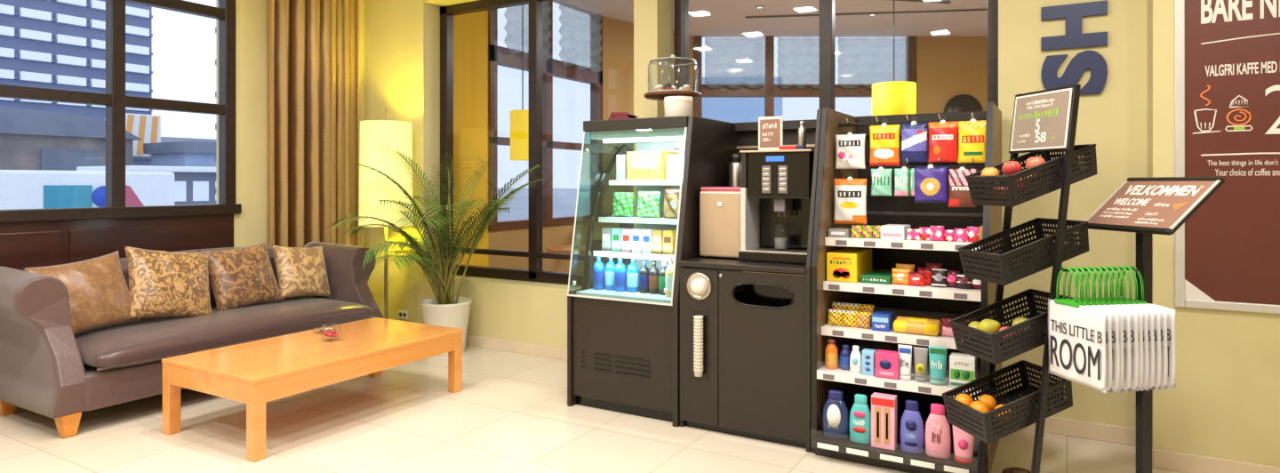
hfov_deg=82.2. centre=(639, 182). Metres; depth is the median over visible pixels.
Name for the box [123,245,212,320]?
throw pillow
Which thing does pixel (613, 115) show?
napkin stack
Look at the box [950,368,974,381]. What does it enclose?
print
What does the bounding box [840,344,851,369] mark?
bottle
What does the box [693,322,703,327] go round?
cup
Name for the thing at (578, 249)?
dining table
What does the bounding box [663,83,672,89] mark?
pastry
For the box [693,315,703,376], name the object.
cup stack
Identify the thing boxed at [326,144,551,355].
potted palm
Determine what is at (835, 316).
bag
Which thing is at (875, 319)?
print
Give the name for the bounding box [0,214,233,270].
wall panel
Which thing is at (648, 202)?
bag
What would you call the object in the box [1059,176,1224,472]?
sign stand
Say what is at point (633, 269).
water bottle
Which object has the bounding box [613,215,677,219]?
shelf
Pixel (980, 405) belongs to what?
orange
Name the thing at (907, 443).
print
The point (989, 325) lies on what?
pear
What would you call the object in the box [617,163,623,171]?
print
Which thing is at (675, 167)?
print
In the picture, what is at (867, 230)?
box
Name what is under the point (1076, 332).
gift bag
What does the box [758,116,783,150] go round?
menu card
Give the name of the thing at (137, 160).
building
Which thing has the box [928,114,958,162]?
snack bag
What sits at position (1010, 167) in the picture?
apple
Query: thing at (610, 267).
water bottle
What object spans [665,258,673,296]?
juice bottle
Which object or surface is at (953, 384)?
print
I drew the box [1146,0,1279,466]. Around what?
wall
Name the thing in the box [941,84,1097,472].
fruit basket stand
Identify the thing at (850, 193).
snack bag
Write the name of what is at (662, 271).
bottle
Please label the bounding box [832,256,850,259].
print
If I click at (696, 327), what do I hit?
cup
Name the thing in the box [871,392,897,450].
pack
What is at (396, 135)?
floor lamp
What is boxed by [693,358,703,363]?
cup
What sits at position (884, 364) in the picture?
print
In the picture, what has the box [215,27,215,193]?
pole
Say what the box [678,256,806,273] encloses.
countertop
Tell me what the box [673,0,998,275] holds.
window
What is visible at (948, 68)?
wall
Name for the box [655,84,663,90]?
pastry
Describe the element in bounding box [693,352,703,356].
cup
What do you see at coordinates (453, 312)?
pot
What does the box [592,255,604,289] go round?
water bottle
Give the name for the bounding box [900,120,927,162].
snack bag
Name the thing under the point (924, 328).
roll
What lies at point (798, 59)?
blind
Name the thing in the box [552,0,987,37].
ceiling
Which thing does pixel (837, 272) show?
print
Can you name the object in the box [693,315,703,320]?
cup
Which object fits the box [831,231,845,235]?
print
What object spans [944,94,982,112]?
wall panel
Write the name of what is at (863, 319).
bag
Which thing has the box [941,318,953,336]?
bag
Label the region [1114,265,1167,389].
gift bag
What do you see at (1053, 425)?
baseboard
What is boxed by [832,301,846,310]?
bag
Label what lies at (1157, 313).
gift bag
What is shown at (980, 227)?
box
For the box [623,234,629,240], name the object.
print
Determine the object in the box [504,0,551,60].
blind
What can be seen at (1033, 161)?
apple
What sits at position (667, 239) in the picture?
print
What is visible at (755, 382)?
tall cabinet
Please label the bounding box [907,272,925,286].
bag
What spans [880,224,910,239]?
box
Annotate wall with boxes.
[216,0,364,247]
[364,0,1146,428]
[453,10,601,273]
[601,16,693,275]
[742,36,987,275]
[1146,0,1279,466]
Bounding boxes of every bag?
[612,192,634,216]
[636,191,661,217]
[663,188,681,218]
[827,309,842,325]
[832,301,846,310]
[833,176,867,224]
[835,132,865,168]
[841,310,855,327]
[845,303,859,311]
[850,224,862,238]
[855,311,871,328]
[859,304,874,326]
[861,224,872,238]
[869,122,900,166]
[871,167,892,195]
[872,225,880,238]
[891,267,911,284]
[894,166,914,196]
[896,263,914,271]
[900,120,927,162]
[906,228,920,239]
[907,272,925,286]
[913,160,947,202]
[917,267,931,285]
[919,226,930,239]
[925,262,942,268]
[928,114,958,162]
[929,225,943,240]
[931,268,946,287]
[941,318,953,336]
[944,229,954,240]
[946,270,959,287]
[948,162,976,207]
[953,228,968,241]
[956,272,971,288]
[957,118,986,163]
[967,226,979,241]
[971,278,980,288]
[1048,267,1106,392]
[1054,267,1112,392]
[1058,267,1119,392]
[1066,266,1124,391]
[1071,266,1131,391]
[1084,266,1138,391]
[1090,266,1143,391]
[1090,266,1149,391]
[1096,266,1154,390]
[1108,266,1161,390]
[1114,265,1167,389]
[1118,265,1175,389]
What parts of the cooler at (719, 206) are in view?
lid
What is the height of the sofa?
0.938 m
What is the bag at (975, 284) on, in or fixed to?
on the shelf at (926, 301)
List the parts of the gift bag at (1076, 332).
handle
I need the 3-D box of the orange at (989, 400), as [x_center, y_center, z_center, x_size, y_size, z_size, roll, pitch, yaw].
[1.528,0.970,3.226,0.076,0.075,0.076,0,0,30]
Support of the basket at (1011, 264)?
on the fruit basket stand at (1044, 122)
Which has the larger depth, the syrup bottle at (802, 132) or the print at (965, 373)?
the syrup bottle at (802, 132)
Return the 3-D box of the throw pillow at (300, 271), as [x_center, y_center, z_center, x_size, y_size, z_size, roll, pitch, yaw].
[-2.760,0.730,5.992,0.254,0.464,0.483,0,0,36]
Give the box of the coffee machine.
[738,149,814,263]
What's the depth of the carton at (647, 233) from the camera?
4.79 m
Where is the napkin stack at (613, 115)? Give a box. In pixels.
[608,112,638,119]
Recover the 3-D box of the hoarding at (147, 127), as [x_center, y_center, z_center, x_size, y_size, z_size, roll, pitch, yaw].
[-35.754,-1.100,51.934,0.150,7.500,3.400,0,0,30]
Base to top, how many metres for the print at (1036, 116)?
0.185 m
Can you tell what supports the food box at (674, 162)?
on the cooler at (623, 348)
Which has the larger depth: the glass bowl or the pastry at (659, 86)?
the pastry at (659, 86)
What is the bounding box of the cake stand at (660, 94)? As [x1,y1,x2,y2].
[643,54,702,100]
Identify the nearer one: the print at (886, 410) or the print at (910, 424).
the print at (910, 424)
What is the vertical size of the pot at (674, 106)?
0.135 m
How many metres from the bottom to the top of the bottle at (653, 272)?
0.210 m
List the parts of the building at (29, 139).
dark doorway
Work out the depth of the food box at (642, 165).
5.00 m
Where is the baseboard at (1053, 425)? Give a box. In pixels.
[465,334,1279,472]
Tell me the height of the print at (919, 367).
0.048 m
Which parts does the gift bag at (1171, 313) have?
handle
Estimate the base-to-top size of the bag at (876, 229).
0.068 m
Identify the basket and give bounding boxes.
[941,360,1072,444]
[949,288,1072,364]
[957,217,1089,285]
[965,144,1097,207]
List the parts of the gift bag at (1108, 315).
handle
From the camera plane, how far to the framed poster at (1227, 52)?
3.58 m
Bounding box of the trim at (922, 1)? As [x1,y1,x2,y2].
[745,0,987,18]
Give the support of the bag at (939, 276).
on the shelf at (926, 301)
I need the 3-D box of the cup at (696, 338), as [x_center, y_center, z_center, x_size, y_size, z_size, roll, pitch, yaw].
[0.338,0.910,4.242,0.058,0.040,0.058,0,0,30]
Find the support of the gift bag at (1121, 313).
hanging from the sign stand at (1146, 206)
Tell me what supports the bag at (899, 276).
on the shelf at (926, 301)
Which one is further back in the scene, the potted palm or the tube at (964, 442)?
the potted palm
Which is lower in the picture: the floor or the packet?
the floor
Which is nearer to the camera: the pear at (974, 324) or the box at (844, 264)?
the pear at (974, 324)
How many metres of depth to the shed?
46.92 m
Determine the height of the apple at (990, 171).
0.074 m
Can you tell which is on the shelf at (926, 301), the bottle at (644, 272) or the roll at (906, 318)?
the roll at (906, 318)
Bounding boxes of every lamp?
[358,107,413,319]
[510,4,528,160]
[602,136,683,143]
[872,0,916,115]
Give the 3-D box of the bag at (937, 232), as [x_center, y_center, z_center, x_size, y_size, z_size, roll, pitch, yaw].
[1.547,0.266,3.820,0.068,0.079,0.048,0,0,30]
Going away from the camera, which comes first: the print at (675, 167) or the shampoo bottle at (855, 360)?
the shampoo bottle at (855, 360)
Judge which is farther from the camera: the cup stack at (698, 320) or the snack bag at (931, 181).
the cup stack at (698, 320)
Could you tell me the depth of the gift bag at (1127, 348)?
2.78 m
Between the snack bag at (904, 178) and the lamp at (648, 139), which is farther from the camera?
the lamp at (648, 139)
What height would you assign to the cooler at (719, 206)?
0.435 m
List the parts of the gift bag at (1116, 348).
handle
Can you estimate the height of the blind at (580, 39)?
0.740 m
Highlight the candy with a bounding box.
[322,329,337,336]
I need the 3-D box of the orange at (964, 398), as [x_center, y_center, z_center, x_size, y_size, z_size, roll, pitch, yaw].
[1.437,0.975,3.251,0.080,0.079,0.080,0,0,30]
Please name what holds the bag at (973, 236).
on the shelf at (926, 301)
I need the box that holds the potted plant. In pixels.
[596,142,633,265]
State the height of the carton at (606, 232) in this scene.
0.156 m
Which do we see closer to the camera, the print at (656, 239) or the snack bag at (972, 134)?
the snack bag at (972, 134)
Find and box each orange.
[954,392,973,411]
[969,400,989,419]
[977,393,996,410]
[994,403,1010,420]
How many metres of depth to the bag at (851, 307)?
4.05 m
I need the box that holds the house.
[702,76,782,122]
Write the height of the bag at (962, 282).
0.078 m
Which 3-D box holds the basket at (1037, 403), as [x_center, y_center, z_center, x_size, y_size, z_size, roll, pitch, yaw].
[1.597,0.954,3.207,0.513,0.266,0.496,0,0,30]
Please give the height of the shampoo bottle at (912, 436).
0.255 m
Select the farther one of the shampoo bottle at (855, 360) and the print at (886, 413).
the shampoo bottle at (855, 360)
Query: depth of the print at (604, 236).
4.95 m
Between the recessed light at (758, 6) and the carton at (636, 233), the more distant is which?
the recessed light at (758, 6)
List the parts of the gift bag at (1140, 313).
handle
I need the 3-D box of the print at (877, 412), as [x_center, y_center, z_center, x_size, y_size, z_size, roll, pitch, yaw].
[1.200,1.223,3.698,0.012,0.130,0.001,0,0,30]
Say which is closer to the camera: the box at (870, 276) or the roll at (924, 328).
the roll at (924, 328)
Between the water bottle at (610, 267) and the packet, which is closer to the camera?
the packet
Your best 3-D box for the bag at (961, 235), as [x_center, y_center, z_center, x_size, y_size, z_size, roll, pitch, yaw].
[1.647,0.271,3.760,0.068,0.069,0.046,0,0,30]
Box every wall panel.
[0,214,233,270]
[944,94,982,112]
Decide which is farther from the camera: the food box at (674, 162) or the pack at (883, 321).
the food box at (674, 162)
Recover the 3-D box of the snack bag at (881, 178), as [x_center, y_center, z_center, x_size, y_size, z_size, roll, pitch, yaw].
[1.333,-0.018,4.049,0.115,0.185,0.048,0,0,30]
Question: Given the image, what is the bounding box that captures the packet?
[778,145,806,149]
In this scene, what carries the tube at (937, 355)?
on the shelf at (926, 301)
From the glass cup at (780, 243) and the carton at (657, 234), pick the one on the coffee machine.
the glass cup at (780, 243)
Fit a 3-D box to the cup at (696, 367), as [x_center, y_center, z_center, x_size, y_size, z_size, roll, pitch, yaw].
[0.338,1.081,4.242,0.058,0.040,0.058,0,0,30]
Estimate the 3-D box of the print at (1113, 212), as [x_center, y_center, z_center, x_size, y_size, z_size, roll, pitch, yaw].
[2.023,0.123,2.993,0.095,0.082,0.316,0,0,-10]
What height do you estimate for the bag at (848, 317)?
0.085 m
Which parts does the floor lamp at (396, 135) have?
lamp shade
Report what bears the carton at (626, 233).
on the cooler at (623, 348)
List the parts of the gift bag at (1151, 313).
handle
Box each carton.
[601,227,612,251]
[611,227,625,251]
[621,227,631,252]
[632,228,645,253]
[641,228,654,253]
[652,229,664,254]
[663,229,676,254]
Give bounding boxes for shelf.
[600,250,674,255]
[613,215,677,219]
[811,102,1001,472]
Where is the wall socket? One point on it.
(402, 314)
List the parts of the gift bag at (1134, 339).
handle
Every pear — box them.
[968,320,979,336]
[977,319,1003,333]
[1011,317,1029,333]
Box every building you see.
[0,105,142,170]
[133,136,215,165]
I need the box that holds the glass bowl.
[319,323,342,341]
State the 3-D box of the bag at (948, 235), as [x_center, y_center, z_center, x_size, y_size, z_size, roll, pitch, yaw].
[1.604,0.276,3.802,0.068,0.059,0.045,0,0,30]
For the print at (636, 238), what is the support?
attached to the carton at (636, 233)
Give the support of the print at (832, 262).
on the box at (844, 264)
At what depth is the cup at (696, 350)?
4.22 m
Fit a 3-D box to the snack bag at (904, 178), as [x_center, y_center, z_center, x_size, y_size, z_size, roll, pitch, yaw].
[1.439,-0.018,3.987,0.110,0.185,0.048,0,0,30]
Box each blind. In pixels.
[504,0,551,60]
[559,1,602,72]
[704,37,764,87]
[777,37,819,87]
[837,37,908,87]
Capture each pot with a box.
[420,296,471,355]
[664,96,693,116]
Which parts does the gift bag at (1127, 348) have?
handle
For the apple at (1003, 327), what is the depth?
3.12 m
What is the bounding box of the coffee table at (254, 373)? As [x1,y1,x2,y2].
[161,317,463,462]
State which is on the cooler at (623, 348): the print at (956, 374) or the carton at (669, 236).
the carton at (669, 236)
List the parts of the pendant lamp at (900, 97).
lamp shade, cord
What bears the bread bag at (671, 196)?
on the cooler at (623, 348)
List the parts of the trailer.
teal panel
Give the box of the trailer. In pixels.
[0,169,174,209]
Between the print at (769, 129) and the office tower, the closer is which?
the print at (769, 129)
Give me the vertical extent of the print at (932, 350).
0.024 m
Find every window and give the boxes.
[0,0,241,222]
[439,0,631,286]
[488,0,603,230]
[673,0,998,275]
[693,35,916,117]
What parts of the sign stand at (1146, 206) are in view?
edge rail, clamp rail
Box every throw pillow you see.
[21,250,143,335]
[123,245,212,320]
[198,241,283,311]
[271,244,331,298]
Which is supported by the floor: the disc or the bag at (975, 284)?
the disc
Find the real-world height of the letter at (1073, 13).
0.250 m
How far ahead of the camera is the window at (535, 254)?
6.45 m
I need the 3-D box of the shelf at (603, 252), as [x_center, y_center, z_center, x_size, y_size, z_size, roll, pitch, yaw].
[0.141,0.471,5.009,0.705,0.012,0.580,0,0,30]
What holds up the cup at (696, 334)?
on the cup stack at (698, 320)
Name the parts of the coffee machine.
plate, spout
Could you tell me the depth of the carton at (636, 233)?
4.83 m
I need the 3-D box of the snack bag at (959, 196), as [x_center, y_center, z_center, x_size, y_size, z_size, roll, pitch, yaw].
[1.690,0.013,3.841,0.140,0.235,0.058,0,0,30]
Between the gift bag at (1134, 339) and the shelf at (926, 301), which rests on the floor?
the shelf at (926, 301)
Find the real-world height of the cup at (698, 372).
0.040 m
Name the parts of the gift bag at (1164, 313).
handle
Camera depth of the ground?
89.23 m
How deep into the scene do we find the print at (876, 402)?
3.69 m
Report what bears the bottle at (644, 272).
on the cooler at (623, 348)
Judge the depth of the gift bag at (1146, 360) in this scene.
2.79 m
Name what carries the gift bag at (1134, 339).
hanging from the sign stand at (1146, 206)
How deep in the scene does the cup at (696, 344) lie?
4.22 m
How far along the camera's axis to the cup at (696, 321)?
4.22 m
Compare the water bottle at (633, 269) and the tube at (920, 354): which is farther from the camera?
the water bottle at (633, 269)
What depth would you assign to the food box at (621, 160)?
5.10 m
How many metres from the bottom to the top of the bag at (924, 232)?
0.069 m
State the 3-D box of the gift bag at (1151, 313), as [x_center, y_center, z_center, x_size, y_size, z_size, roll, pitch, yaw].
[1.927,0.564,2.924,0.018,0.447,0.300,0,0,-7]
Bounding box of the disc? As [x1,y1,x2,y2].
[1002,466,1031,472]
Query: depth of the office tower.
110.39 m
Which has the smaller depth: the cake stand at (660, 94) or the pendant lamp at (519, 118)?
the cake stand at (660, 94)
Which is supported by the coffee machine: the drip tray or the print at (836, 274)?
the drip tray
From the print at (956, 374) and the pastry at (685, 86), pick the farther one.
the pastry at (685, 86)
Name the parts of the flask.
lid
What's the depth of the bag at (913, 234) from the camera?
3.86 m
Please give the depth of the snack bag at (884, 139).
4.02 m
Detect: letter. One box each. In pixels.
[1040,0,1107,50]
[1040,49,1107,95]
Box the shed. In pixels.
[143,141,215,167]
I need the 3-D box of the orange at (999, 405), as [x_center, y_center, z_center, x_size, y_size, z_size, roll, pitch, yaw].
[1.539,0.976,3.106,0.072,0.071,0.072,0,0,30]
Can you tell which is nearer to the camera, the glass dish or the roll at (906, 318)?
the roll at (906, 318)
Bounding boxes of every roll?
[893,320,939,335]
[896,315,941,333]
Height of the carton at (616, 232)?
0.156 m
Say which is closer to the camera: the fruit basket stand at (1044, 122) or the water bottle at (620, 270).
the fruit basket stand at (1044, 122)
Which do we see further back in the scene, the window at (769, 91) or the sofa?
the window at (769, 91)
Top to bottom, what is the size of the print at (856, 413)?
0.032 m
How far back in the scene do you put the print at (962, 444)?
3.49 m
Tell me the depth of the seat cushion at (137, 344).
4.88 m
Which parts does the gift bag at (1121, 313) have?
handle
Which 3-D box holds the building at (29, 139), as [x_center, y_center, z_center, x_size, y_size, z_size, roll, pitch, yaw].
[-38.380,-0.900,43.396,6.800,7.100,13.200,0,0,30]
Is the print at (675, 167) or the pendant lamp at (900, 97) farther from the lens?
the pendant lamp at (900, 97)
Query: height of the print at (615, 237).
0.039 m
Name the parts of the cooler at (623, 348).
panel, price rail, panel, price rail, price rail, panel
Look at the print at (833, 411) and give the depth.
3.82 m
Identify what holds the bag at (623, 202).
on the cooler at (623, 348)
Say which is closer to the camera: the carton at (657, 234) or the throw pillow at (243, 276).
the carton at (657, 234)
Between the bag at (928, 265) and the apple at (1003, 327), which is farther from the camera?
the bag at (928, 265)
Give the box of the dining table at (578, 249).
[546,244,586,272]
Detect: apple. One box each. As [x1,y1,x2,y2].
[980,165,999,175]
[998,324,1015,340]
[1001,158,1021,175]
[1016,177,1029,191]
[1025,153,1045,168]
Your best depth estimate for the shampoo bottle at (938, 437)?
3.56 m
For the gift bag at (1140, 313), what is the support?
hanging from the sign stand at (1146, 206)
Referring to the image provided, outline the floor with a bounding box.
[0,344,1184,472]
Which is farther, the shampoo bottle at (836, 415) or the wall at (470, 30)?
the wall at (470, 30)
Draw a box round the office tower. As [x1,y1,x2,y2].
[0,0,152,119]
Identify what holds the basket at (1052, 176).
on the fruit basket stand at (1044, 122)
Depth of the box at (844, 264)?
4.04 m
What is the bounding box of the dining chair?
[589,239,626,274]
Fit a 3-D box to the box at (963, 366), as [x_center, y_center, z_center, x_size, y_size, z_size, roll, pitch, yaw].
[1.599,0.929,3.627,0.115,0.151,0.102,0,0,30]
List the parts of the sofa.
leg, arm, leg, backrest, arm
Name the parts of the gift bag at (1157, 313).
handle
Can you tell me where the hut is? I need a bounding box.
[76,165,215,205]
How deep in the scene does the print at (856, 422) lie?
3.76 m
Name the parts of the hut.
pane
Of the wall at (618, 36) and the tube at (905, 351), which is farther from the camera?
the wall at (618, 36)
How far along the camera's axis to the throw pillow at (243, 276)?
5.48 m
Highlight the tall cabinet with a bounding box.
[678,109,822,452]
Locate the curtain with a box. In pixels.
[268,0,359,247]
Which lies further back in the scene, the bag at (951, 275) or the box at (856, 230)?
the box at (856, 230)
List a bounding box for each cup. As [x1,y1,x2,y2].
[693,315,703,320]
[693,319,703,323]
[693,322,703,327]
[693,325,703,330]
[693,328,703,333]
[693,332,703,336]
[693,336,703,340]
[693,338,703,343]
[693,342,703,346]
[693,345,703,350]
[693,348,703,353]
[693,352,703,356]
[693,355,703,359]
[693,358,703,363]
[693,361,703,367]
[693,365,703,369]
[693,368,703,376]
[772,224,789,248]
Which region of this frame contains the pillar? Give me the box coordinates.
[633,0,673,228]
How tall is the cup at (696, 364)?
0.040 m
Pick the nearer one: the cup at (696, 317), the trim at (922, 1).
the cup at (696, 317)
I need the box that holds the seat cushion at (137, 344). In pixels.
[73,296,372,367]
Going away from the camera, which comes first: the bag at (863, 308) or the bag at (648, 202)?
the bag at (863, 308)
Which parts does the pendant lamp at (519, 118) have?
cord, lamp shade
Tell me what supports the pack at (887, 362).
on the shelf at (926, 301)
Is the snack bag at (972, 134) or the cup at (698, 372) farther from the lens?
the cup at (698, 372)
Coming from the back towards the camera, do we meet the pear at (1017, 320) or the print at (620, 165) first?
the print at (620, 165)
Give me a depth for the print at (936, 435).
3.56 m
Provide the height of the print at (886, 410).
0.182 m
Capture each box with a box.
[616,154,627,180]
[627,151,679,180]
[666,154,684,180]
[826,247,871,282]
[828,227,851,237]
[860,271,891,284]
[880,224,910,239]
[949,352,976,389]
[978,224,983,239]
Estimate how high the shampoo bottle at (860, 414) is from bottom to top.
0.245 m
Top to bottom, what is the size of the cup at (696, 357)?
0.040 m
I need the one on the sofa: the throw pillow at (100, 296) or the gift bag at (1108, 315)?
the throw pillow at (100, 296)
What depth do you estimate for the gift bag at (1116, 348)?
2.77 m
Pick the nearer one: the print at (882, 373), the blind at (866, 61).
the print at (882, 373)
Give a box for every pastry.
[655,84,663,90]
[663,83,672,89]
[681,84,691,90]
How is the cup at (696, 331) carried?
on the cup stack at (698, 320)
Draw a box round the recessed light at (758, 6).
[755,5,764,8]
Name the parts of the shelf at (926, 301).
edge trim, panel, price rail, price rail, shelf, shelf, shelf, price rail, shelf, price rail, shelf, panel, edge trim, panel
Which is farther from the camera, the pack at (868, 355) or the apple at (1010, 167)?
the pack at (868, 355)
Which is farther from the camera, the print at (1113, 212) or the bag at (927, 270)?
the bag at (927, 270)
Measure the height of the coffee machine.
0.649 m
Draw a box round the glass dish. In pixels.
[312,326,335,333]
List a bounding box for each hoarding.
[125,112,160,156]
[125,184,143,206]
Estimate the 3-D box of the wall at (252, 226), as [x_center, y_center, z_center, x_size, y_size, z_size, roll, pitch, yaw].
[-4.785,-0.250,3.896,0.250,3.400,8.320,0,0,30]
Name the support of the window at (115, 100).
in the wall at (252, 226)
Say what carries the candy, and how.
on the glass bowl
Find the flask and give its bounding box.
[728,152,741,186]
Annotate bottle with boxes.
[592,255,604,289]
[605,256,615,290]
[614,256,626,291]
[626,257,639,292]
[639,259,648,293]
[648,260,658,294]
[658,261,666,295]
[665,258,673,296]
[797,120,806,145]
[822,389,848,439]
[824,338,838,369]
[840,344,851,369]
[849,344,861,373]
[849,393,871,444]
[900,400,924,454]
[924,403,951,458]
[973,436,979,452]
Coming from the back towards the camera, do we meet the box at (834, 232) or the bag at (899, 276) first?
the box at (834, 232)
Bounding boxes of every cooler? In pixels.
[566,115,737,426]
[699,186,741,259]
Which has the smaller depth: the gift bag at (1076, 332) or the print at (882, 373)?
the gift bag at (1076, 332)
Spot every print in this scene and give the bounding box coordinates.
[602,234,608,239]
[612,234,618,240]
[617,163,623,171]
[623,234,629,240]
[632,158,655,167]
[632,235,639,241]
[642,235,649,241]
[653,236,660,242]
[664,236,671,243]
[671,163,684,171]
[762,122,775,141]
[826,404,840,427]
[830,260,850,264]
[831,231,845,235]
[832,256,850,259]
[832,271,841,278]
[833,268,849,276]
[841,271,850,278]
[852,357,857,364]
[852,426,865,432]
[853,410,864,417]
[853,419,864,425]
[871,397,894,407]
[872,316,887,322]
[874,406,880,443]
[876,411,879,437]
[880,360,891,368]
[880,371,893,375]
[882,232,901,236]
[884,408,889,444]
[886,413,887,439]
[898,347,911,353]
[904,440,917,446]
[905,419,916,431]
[915,363,924,373]
[929,347,945,354]
[931,360,942,368]
[931,430,941,443]
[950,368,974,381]
[950,382,973,387]
[953,369,959,378]
[958,440,967,448]
[962,370,969,379]
[1017,98,1054,143]
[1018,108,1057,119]
[1098,202,1169,223]
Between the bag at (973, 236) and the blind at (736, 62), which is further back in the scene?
the blind at (736, 62)
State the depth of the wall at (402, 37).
4.36 m
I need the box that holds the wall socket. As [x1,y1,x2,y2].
[398,309,407,319]
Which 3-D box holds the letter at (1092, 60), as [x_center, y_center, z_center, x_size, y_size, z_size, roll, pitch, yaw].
[2.473,-0.620,4.181,0.325,0.250,0.024,0,0,30]
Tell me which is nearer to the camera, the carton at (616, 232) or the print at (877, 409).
the print at (877, 409)
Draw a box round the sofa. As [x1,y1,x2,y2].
[0,240,383,438]
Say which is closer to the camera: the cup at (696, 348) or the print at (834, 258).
the print at (834, 258)
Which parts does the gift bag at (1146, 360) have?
handle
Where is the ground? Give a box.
[497,187,590,221]
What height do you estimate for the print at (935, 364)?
0.040 m
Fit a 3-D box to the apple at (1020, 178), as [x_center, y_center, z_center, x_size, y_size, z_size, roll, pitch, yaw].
[1.669,0.004,3.220,0.076,0.074,0.076,0,0,30]
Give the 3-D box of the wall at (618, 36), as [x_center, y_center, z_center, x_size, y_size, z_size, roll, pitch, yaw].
[0.109,-0.350,10.190,0.120,3.600,1.850,0,0,44]
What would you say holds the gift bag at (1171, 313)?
hanging from the sign stand at (1146, 206)
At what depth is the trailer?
17.02 m
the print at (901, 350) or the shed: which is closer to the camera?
the print at (901, 350)
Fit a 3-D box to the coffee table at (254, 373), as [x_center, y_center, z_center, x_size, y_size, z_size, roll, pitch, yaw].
[-1.998,1.235,4.669,0.890,0.430,1.520,0,0,30]
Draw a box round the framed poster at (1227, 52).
[1174,0,1279,313]
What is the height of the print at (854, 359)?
0.040 m
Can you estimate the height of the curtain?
3.325 m
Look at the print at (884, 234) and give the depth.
3.91 m
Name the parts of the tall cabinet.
round lid, narrow door, panel, wide door, rail, panel, panel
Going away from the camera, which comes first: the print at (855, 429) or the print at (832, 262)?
the print at (855, 429)
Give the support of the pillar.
attached to the wall at (402, 37)
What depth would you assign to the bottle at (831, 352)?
3.94 m
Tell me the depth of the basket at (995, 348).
3.18 m
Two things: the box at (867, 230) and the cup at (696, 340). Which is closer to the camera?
the box at (867, 230)
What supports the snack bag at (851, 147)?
hanging from the shelf at (926, 301)
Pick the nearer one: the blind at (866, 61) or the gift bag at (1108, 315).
the gift bag at (1108, 315)
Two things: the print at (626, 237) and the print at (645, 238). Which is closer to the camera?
the print at (645, 238)
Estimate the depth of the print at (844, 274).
4.01 m
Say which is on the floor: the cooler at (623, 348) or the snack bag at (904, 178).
the cooler at (623, 348)
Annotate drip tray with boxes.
[738,248,807,263]
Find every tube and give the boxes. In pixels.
[898,344,911,380]
[913,346,927,382]
[928,345,946,385]
[952,424,974,463]
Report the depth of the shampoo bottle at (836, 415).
3.83 m
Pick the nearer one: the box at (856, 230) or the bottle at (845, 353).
the bottle at (845, 353)
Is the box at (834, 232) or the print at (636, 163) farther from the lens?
the print at (636, 163)
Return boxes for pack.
[861,348,876,375]
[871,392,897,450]
[872,310,894,331]
[875,349,899,379]
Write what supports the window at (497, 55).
in the wall at (470, 30)

